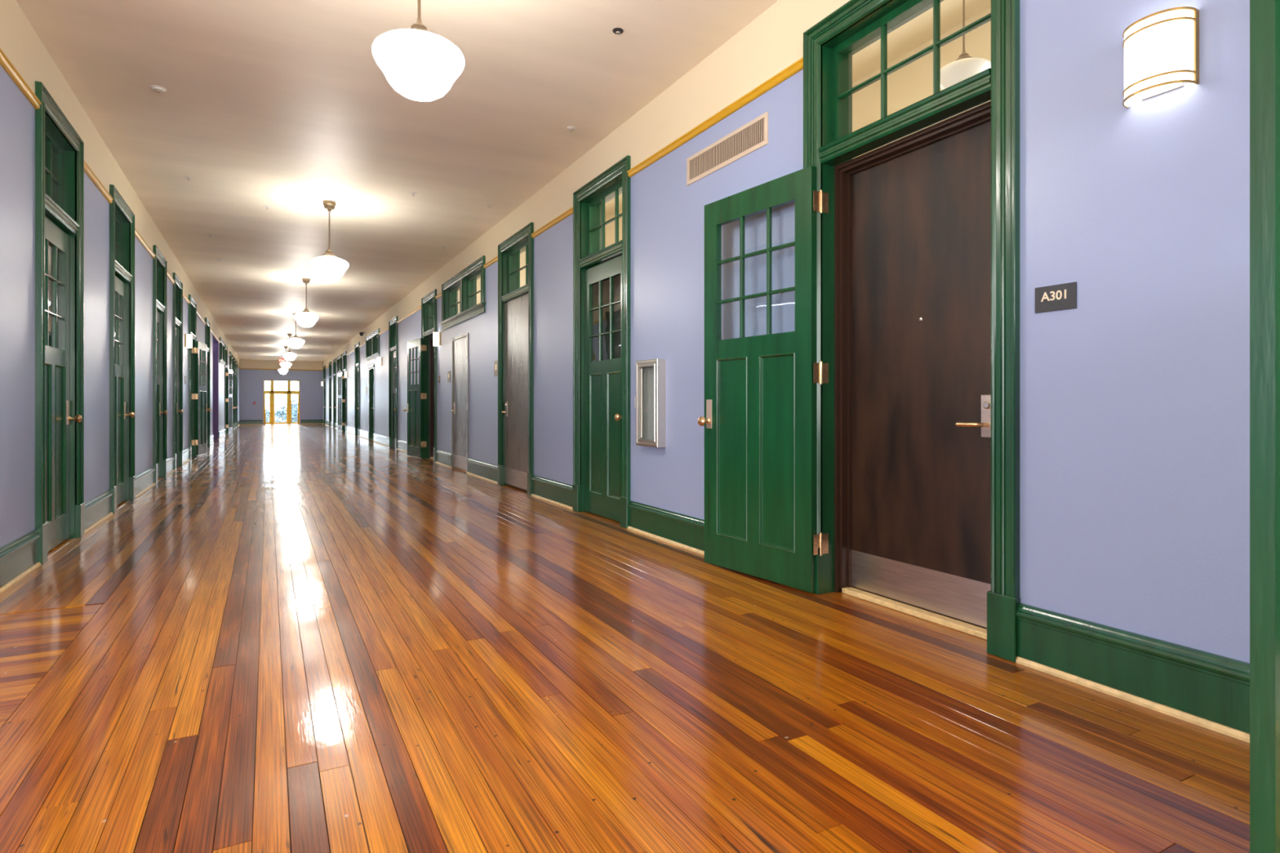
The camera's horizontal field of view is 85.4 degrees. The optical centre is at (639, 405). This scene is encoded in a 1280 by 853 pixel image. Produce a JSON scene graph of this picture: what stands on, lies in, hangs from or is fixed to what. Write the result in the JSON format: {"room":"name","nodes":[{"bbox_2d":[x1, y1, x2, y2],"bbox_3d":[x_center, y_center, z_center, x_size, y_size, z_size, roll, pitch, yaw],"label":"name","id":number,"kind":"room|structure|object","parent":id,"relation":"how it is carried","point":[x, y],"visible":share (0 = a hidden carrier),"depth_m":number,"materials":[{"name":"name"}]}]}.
{"room":"apartment building corridor","nodes":[
{"label":"apartment building corridor","id":0,"kind":"room"},
{"bbox_2d":[0,0,239,547],"bbox_3d":[-11.920,-0.665,19.280,0.220,3.330,36.550,0,0,-28],"label":"wall","id":1,"kind":"structure","parent":0,"point":[20,43],"depth_m":4.60,"materials":[{"name":"blue paint"}]},
{"bbox_2d":[35,80,84,564],"bbox_3d":[-4.104,-0.510,4.775,0.269,3.020,1.133,0,0,-28],"label":"door","id":2,"kind":"structure","parent":1,"relation":"in","point":[60,504],"depth_m":4.96,"materials":[{"name":"green paint"}]},
{"bbox_2d":[0,420,239,594],"bbox_3d":[-11.810,0.886,19.340,0.030,0.228,36.550,0,0,-28],"label":"baseboard","id":3,"kind":"structure","parent":1,"relation":"attached to","point":[19,557],"depth_m":4.28,"materials":[{"name":"green paint"}]},
{"bbox_2d":[109,184,135,514],"bbox_3d":[-5.194,-0.510,6.808,0.269,3.020,1.158,0,0,-28],"label":"door","id":4,"kind":"structure","parent":1,"relation":"in","point":[122,218],"depth_m":7.11,"materials":[{"name":"green paint"}]},
{"bbox_2d":[152,244,167,484],"bbox_3d":[-6.464,-0.510,9.174,0.269,3.020,1.088,0,0,-28],"label":"door","id":5,"kind":"structure","parent":1,"relation":"in","point":[159,263],"depth_m":9.49,"materials":[{"name":"green paint"}]},
{"bbox_2d":[173,272,182,471],"bbox_3d":[-7.433,-0.510,10.980,0.269,3.020,1.068,0,0,-28],"label":"door","id":6,"kind":"structure","parent":1,"relation":"in","point":[178,285],"depth_m":11.37,"materials":[{"name":"green paint"}]},
{"bbox_2d":[184,333,192,347],"bbox_3d":[-7.935,-1.130,12.198,0.106,0.236,0.204,0,0,-28],"label":"wall sconce","id":7,"kind":"object","parent":1,"relation":"attached to","point":[188,337],"visible":1,"depth_m":12.13,"materials":[{"name":"white glass"}]},
{"bbox_2d":[188,294,211,459],"bbox_3d":[-8.762,-0.510,13.496,0.404,3.020,2.014,0,0,-22],"label":"door","id":8,"kind":"structure","parent":1,"relation":"in","point":[197,354],"depth_m":13.65,"materials":[{"name":"green paint"}]},
{"bbox_2d":[204,317,210,446],"bbox_3d":[-10.350,-0.510,16.417,0.269,3.020,1.128,0,0,-28],"label":"door","id":9,"kind":"structure","parent":1,"relation":"in","point":[207,327],"depth_m":16.85,"materials":[{"name":"green paint"}]},
{"bbox_2d":[224,344,235,435],"bbox_3d":[-14.395,-0.510,23.996,0.403,3.020,1.984,0,0,-22],"label":"door","id":10,"kind":"structure","parent":1,"relation":"in","point":[228,407],"depth_m":24.14,"materials":[{"name":"green paint"}]},
{"bbox_2d":[229,351,231,369],"bbox_3d":[-15.747,-0.510,26.476,0.269,3.020,1.158,0,0,-28],"label":"window","id":11,"kind":"structure","parent":1,"relation":"in","point":[230,353],"depth_m":26.92,"materials":[{"name":"green paint"}]},
{"bbox_2d":[231,355,234,429],"bbox_3d":[-16.693,-0.510,28.238,0.269,3.020,1.158,0,0,-28],"label":"door","id":12,"kind":"structure","parent":1,"relation":"in","point":[233,357],"depth_m":28.69,"materials":[{"name":"green paint"}]},
{"bbox_2d":[234,357,235,428],"bbox_3d":[-17.591,-0.510,29.913,0.269,3.020,1.158,0,0,-28],"label":"door","id":13,"kind":"structure","parent":1,"relation":"in","point":[234,357],"depth_m":29.46,"materials":[{"name":"green paint"}]},
{"bbox_2d":[235,360,237,426],"bbox_3d":[-18.584,-0.510,31.763,0.269,3.020,1.158,0,0,-28],"label":"door","id":14,"kind":"structure","parent":1,"relation":"in","point":[236,361],"depth_m":31.85,"materials":[{"name":"green paint"}]},
{"bbox_2d":[0,48,239,368],"bbox_3d":[-11.890,-1.635,19.296,0.277,0.770,36.550,0,0,-28],"label":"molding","id":15,"kind":"structure","parent":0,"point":[221,345],"depth_m":5.61,"materials":[{"name":"yellow wood"}]},
{"bbox_2d":[212,342,218,439],"bbox_3d":[-13.054,-0.422,18.485,2.969,2.845,2.620,0,0,-28],"label":"wall","id":16,"kind":"structure","parent":0,"point":[215,344],"depth_m":20.28,"materials":[{"name":"purple paint"}]},
{"bbox_2d":[240,360,322,424],"bbox_3d":[-18.812,-0.665,36.447,4.306,3.330,0.220,0,0,-28],"label":"wall","id":17,"kind":"structure","parent":0,"point":[251,381],"depth_m":36.18,"materials":[{"name":"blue paint"}]},
{"bbox_2d":[240,419,322,424],"bbox_3d":[-18.753,0.886,36.337,3.866,0.228,0.030,0,0,-28],"label":"baseboard","id":18,"kind":"structure","parent":17,"relation":"attached to","point":[302,421],"depth_m":35.90,"materials":[{"name":"green paint"}]},
{"bbox_2d":[240,368,322,370],"bbox_3d":[-18.753,-1.867,36.337,3.866,0.045,0.030,0,0,-28],"label":"rail","id":19,"kind":"object","parent":17,"relation":"attached to","point":[240,368],"visible":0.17,"depth_m":36.22,"materials":[{"name":"orange paint"}]},
{"bbox_2d":[263,380,299,424],"bbox_3d":[-18.808,-0.150,36.409,1.680,2.300,0.130,0,0,-28],"label":"window","id":20,"kind":"structure","parent":17,"relation":"in","point":[271,392],"depth_m":36.32,"materials":[{"name":"yellow paint"}]},
{"bbox_2d":[16,0,777,361],"bbox_3d":[-10.637,-2.405,15.582,9.628,0.150,44.720,0,0,-28],"label":"ceiling","id":21,"kind":"structure","parent":0,"point":[286,106],"depth_m":5.62,"materials":[{"name":"paint"}]},
{"bbox_2d":[149,84,166,93],"bbox_3d":[-3.546,-2.319,5.101,0.104,0.022,0.104,0,0,-28],"label":"smoke detector","id":22,"kind":"object","parent":21,"relation":"attached to","point":[158,89],"visible":1,"depth_m":5.08,"materials":[{"name":"white plastic"}]},
{"bbox_2d":[279,357,285,363],"bbox_3d":[-16.993,-2.170,32.983,0.320,0.320,0.043,0,0,-28],"label":"exit sign","id":23,"kind":"object","parent":21,"relation":"hanging from","point":[281,360],"visible":0.73,"depth_m":32.95,"materials":[{"name":"red plastic"}]},
{"bbox_2d":[278,355,288,373],"bbox_3d":[-16.569,-1.885,32.192,0.411,0.890,0.411,0,0,-28],"label":"pendant lamp","id":24,"kind":"object","parent":21,"relation":"hanging from","point":[282,371],"visible":0.73,"depth_m":32.07,"materials":[{"name":"white glass"}]},
{"bbox_2d":[280,346,291,368],"bbox_3d":[-13.968,-1.885,27.345,0.411,0.890,0.411,0,0,-28],"label":"pendant lamp","id":25,"kind":"object","parent":21,"relation":"hanging from","point":[286,364],"visible":0.98,"depth_m":27.24,"materials":[{"name":"white glass"}]},
{"bbox_2d":[282,333,296,360],"bbox_3d":[-11.368,-1.885,22.499,0.411,0.890,0.411,0,0,-28],"label":"pendant lamp","id":26,"kind":"object","parent":21,"relation":"hanging from","point":[289,356],"visible":0.99,"depth_m":22.39,"materials":[{"name":"white glass"}]},
{"bbox_2d":[286,313,304,348],"bbox_3d":[-8.744,-1.885,17.608,0.411,0.890,0.411,0,0,-28],"label":"pendant lamp","id":27,"kind":"object","parent":21,"relation":"hanging from","point":[295,343],"visible":0.85,"depth_m":17.50,"materials":[{"name":"white glass"}]},
{"bbox_2d":[293,277,318,327],"bbox_3d":[-6.144,-1.885,12.762,0.411,0.890,0.411,0,0,-28],"label":"pendant lamp","id":28,"kind":"object","parent":21,"relation":"hanging from","point":[305,319],"visible":1,"depth_m":12.66,"materials":[{"name":"white glass"}]},
{"bbox_2d":[309,200,348,279],"bbox_3d":[-3.558,-1.885,7.942,0.411,0.890,0.411,0,0,-28],"label":"pendant lamp","id":29,"kind":"object","parent":21,"relation":"hanging from","point":[328,266],"visible":1,"depth_m":7.84,"materials":[{"name":"white glass"}]},
{"bbox_2d":[372,0,464,101],"bbox_3d":[-1.028,-1.885,3.227,0.411,0.890,0.411,0,0,-28],"label":"pendant lamp","id":30,"kind":"object","parent":21,"relation":"hanging from","point":[420,64],"visible":1,"depth_m":3.11,"materials":[{"name":"white glass"}]},
{"bbox_2d":[567,126,575,132],"bbox_3d":[-0.577,-2.315,5.825,0.072,0.030,0.072,0,0,-28],"label":"sprinkler","id":31,"kind":"object","parent":21,"relation":"attached to","point":[571,128],"visible":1,"depth_m":5.82,"materials":[{"name":"white metal"}]},
{"bbox_2d":[612,27,623,34],"bbox_3d":[-0.137,-2.320,4.312,0.068,0.020,0.068,0,0,-28],"label":"ceiling sensor","id":32,"kind":"object","parent":21,"relation":"attached to","point":[616,30],"visible":1,"depth_m":4.30,"materials":[{"name":"black plastic"}]},
{"bbox_2d":[322,57,803,370],"bbox_3d":[-6.517,-1.635,17.782,0.277,0.770,44.300,0,0,-28],"label":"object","id":33,"kind":"structure","parent":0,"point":[464,282],"depth_m":9.36,"materials":[{"name":"yellow paint"}]},
{"bbox_2d":[0,423,1249,852],"bbox_3d":[-10.637,1.075,15.582,9.628,0.150,44.720,0,0,-28],"label":"floor","id":34,"kind":"structure","parent":0,"point":[300,637],"depth_m":2.36,"materials":[{"name":"brown wood"}]},
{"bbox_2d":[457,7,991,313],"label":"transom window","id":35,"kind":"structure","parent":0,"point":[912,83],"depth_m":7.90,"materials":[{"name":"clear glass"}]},
{"bbox_2d":[322,0,1249,662],"bbox_3d":[-6.487,-0.665,17.798,0.220,3.330,44.300,0,0,-28],"label":"wall","id":36,"kind":"structure","parent":0,"point":[1135,397],"depth_m":2.53,"materials":[{"name":"blue paint"}]},
{"bbox_2d":[323,365,325,424],"bbox_3d":[-16.170,-0.510,35.782,0.269,3.020,1.158,0,0,-28],"label":"door","id":37,"kind":"structure","parent":36,"relation":"in","point":[324,366],"depth_m":36.16,"materials":[{"name":"green paint"}]},
{"bbox_2d":[328,361,331,426],"bbox_3d":[-14.444,-0.510,32.565,0.269,3.020,1.158,0,0,-28],"label":"door","id":38,"kind":"structure","parent":36,"relation":"in","point":[330,362],"depth_m":32.93,"materials":[{"name":"green paint"}]},
{"bbox_2d":[333,358,336,428],"bbox_3d":[-13.286,-0.510,30.407,0.269,3.020,1.158,0,0,-28],"label":"door","id":39,"kind":"structure","parent":36,"relation":"in","point":[335,359],"depth_m":30.77,"materials":[{"name":"green paint"}]},
{"bbox_2d":[335,354,342,373],"bbox_3d":[-12.202,-1.635,28.378,0.277,0.770,2.210,0,0,-28],"label":"window","id":40,"kind":"structure","parent":36,"relation":"in","point":[339,359],"depth_m":28.46,"materials":[{"name":"green paint"}]},
{"bbox_2d":[335,351,346,431],"bbox_3d":[-11.352,-0.510,26.763,0.403,3.020,1.984,0,0,-34],"label":"door","id":41,"kind":"structure","parent":36,"relation":"in","point":[341,407],"depth_m":26.84,"materials":[{"name":"green paint"}]},
{"bbox_2d":[344,371,347,377],"bbox_3d":[-10.863,-1.130,25.607,0.106,0.236,0.204,0,0,-28],"label":"wall sconce","id":42,"kind":"object","parent":36,"relation":"attached to","point":[345,372],"visible":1,"depth_m":25.54,"materials":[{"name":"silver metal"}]},
{"bbox_2d":[354,342,359,435],"bbox_3d":[-9.173,-0.510,22.740,0.269,3.020,1.158,0,0,-28],"label":"door","id":43,"kind":"structure","parent":36,"relation":"in","point":[357,349],"depth_m":23.10,"materials":[{"name":"green paint"}]},
{"bbox_2d":[367,364,374,439],"bbox_3d":[-7.526,-0.060,19.680,0.250,2.120,1.180,0,0,-28],"label":"door","id":44,"kind":"structure","parent":36,"relation":"in","point":[371,368],"depth_m":20.11,"materials":[{"name":"green paint"}]},
{"bbox_2d":[364,328,379,363],"bbox_3d":[-7.415,-1.635,19.456,0.277,0.770,2.760,0,0,-28],"label":"window","id":45,"kind":"structure","parent":36,"relation":"in","point":[372,340],"depth_m":19.40,"materials":[{"name":"green paint"}]},
{"bbox_2d":[377,356,382,366],"bbox_3d":[-6.726,-1.130,17.897,0.106,0.236,0.204,0,0,-28],"label":"wall sconce","id":46,"kind":"object","parent":36,"relation":"attached to","point":[379,358],"visible":1,"depth_m":17.82,"materials":[{"name":"white glass"}]},
{"bbox_2d":[388,315,397,449],"bbox_3d":[-5.669,-0.510,16.211,0.269,3.020,1.138,0,0,-28],"label":"door","id":47,"kind":"structure","parent":36,"relation":"in","point":[393,325],"depth_m":16.48,"materials":[{"name":"green paint"}]},
{"bbox_2d":[403,288,436,462],"bbox_3d":[-3.956,-0.510,12.977,0.403,3.020,1.994,0,0,-34],"label":"door","id":48,"kind":"structure","parent":36,"relation":"in","point":[421,410],"depth_m":13.05,"materials":[{"name":"green paint"}]},
{"bbox_2d":[432,331,440,346],"bbox_3d":[-3.487,-1.130,11.861,0.106,0.236,0.204,0,0,-28],"label":"wall sconce","id":49,"kind":"object","parent":36,"relation":"attached to","point":[436,335],"visible":1,"depth_m":11.79,"materials":[{"name":"white glass"}]},
{"bbox_2d":[447,371,450,382],"bbox_3d":[-3.095,-0.460,11.232,0.010,0.180,0.170,0,0,-28],"label":"door sign","id":50,"kind":"object","parent":36,"relation":"attached to","point":[448,372],"visible":1,"depth_m":11.24,"materials":[{"name":"brown"}]},
{"bbox_2d":[450,333,468,471],"bbox_3d":[-2.681,-0.030,10.631,0.268,2.060,1.010,0,0,-28],"label":"door","id":51,"kind":"structure","parent":36,"relation":"in","point":[460,344],"depth_m":10.63,"materials":[{"name":"grey wood"}]},
{"bbox_2d":[493,360,497,376],"bbox_3d":[-1.846,-0.470,8.905,0.010,0.200,0.170,0,0,-28],"label":"door sign","id":52,"kind":"object","parent":36,"relation":"attached to","point":[495,362],"visible":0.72,"depth_m":8.91,"materials":[{"name":"brown"}]},
{"bbox_2d":[497,222,533,495],"bbox_3d":[-1.395,-0.510,8.257,0.258,3.020,1.258,0,0,-28],"label":"door","id":53,"kind":"structure","parent":36,"relation":"in","point":[515,466],"depth_m":8.30,"materials":[{"name":"green paint"}]},
{"bbox_2d":[572,155,631,528],"bbox_3d":[-0.271,-0.510,6.150,0.269,3.020,1.133,0,0,-28],"label":"door","id":54,"kind":"structure","parent":36,"relation":"in","point":[601,486],"depth_m":6.24,"materials":[{"name":"green paint"}]},
{"bbox_2d":[635,358,666,447],"bbox_3d":[0.070,-0.016,5.247,0.092,0.652,0.340,0,0,-28],"label":"fire extinguisher cabinet","id":55,"kind":"object","parent":36,"relation":"attached to","point":[651,374],"visible":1,"depth_m":5.28,"materials":[{"name":"silver metal"}]},
{"bbox_2d":[686,111,768,186],"bbox_3d":[0.539,-1.630,4.460,0.010,0.190,0.890,0,0,-28],"label":"air vent","id":56,"kind":"object","parent":36,"relation":"in","point":[753,135],"visible":1,"depth_m":4.41,"materials":[{"name":"beige metal"}]},
{"bbox_2d":[322,419,1249,742],"bbox_3d":[-6.598,0.886,17.738,0.030,0.228,44.300,0,0,-28],"label":"baseboard","id":57,"kind":"structure","parent":36,"relation":"attached to","point":[1209,691],"depth_m":2.40,"materials":[{"name":"green paint"}]},
{"bbox_2d":[697,0,1020,662],"bbox_3d":[1.063,-0.510,3.624,0.403,3.020,1.994,0,0,-34],"label":"door","id":58,"kind":"structure","parent":36,"relation":"in","point":[868,450],"depth_m":3.46,"materials":[{"name":"green paint"}]},
{"bbox_2d":[1035,281,1076,313],"bbox_3d":[1.547,-0.400,2.583,0.008,0.096,0.154,0,0,-28],"label":"room sign","id":59,"kind":"object","parent":36,"relation":"attached to","point":[1063,296],"visible":1,"depth_m":2.58,"materials":[{"name":"grey plastic"}]},
{"bbox_2d":[1122,6,1199,107],"bbox_3d":[1.669,-1.130,2.251,0.106,0.236,0.204,0,0,-28],"label":"wall sconce","id":60,"kind":"object","parent":36,"relation":"attached to","point":[1162,47],"visible":1,"depth_m":2.20,"materials":[{"name":"white frosted glass"},{"name":"polished brass"}]},
{"bbox_2d":[1249,0,1279,852],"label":"door","id":61,"kind":"structure","parent":36,"relation":"in","point":[1264,15],"depth_m":1.35,"materials":[{"name":"green paint"}]},
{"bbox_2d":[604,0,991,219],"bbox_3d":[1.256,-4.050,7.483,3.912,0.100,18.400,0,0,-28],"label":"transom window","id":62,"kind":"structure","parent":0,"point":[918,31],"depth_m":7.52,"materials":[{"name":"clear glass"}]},
{"bbox_2d":[940,0,991,89],"bbox_3d":[2.461,-3.170,5.270,0.411,1.660,0.411,0,0,-28],"label":"pendant lamp","id":63,"kind":"object","parent":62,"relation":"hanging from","point":[965,66],"visible":0.65,"depth_m":5.13,"materials":[{"name":"white glass"}]},
{"label":"outside","id":64,"kind":"structure","parent":0,"visible":0},
{"bbox_3d":[-19.075,1.160,37.667,7.000,0.280,2.180,0,0,-28],"label":"floor","id":65,"kind":"structure","parent":64,"visible":0},
{"bbox_2d":[265,404,297,422],"bbox_3d":[-19.813,0.485,38.281,6.000,1.070,0.040,0,0,-28],"label":"balcony railing","id":66,"kind":"object","parent":65,"relation":"on","point":[276,413],"visible":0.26,"depth_m":38.37,"materials":[{"name":"white metal"}]},
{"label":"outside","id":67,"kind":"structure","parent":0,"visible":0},
{"bbox_3d":[-48.271,10.100,89.968,120.000,0.200,117.600,0,0,-28],"label":"ground","id":68,"kind":"structure","parent":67,"visible":0},
{"bbox_2d":[265,408,279,422],"bbox_3d":[-29.532,5.000,53.261,3.406,10.000,3.404,0,0,-28],"label":"tree","id":69,"kind":"object","parent":68,"relation":"on","point":[266,410],"visible":0.02,"depth_m":53.57,"materials":[{"name":"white plant"}]},
{"bbox_2d":[266,403,295,422],"bbox_3d":[-32.513,4.884,63.008,4.077,10.232,4.038,0,0,-28],"label":"tree","id":70,"kind":"object","parent":68,"relation":"on","point":[279,416],"visible":0.16,"depth_m":62.29,"materials":[{"name":"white plant"}]},
{"bbox_2d":[282,398,297,422],"bbox_3d":[-26.636,4.560,55.986,3.990,10.880,4.049,0,0,-28],"label":"tree","id":71,"kind":"object","parent":68,"relation":"on","point":[293,400],"visible":0.06,"depth_m":55.06,"materials":[{"name":"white plant"}]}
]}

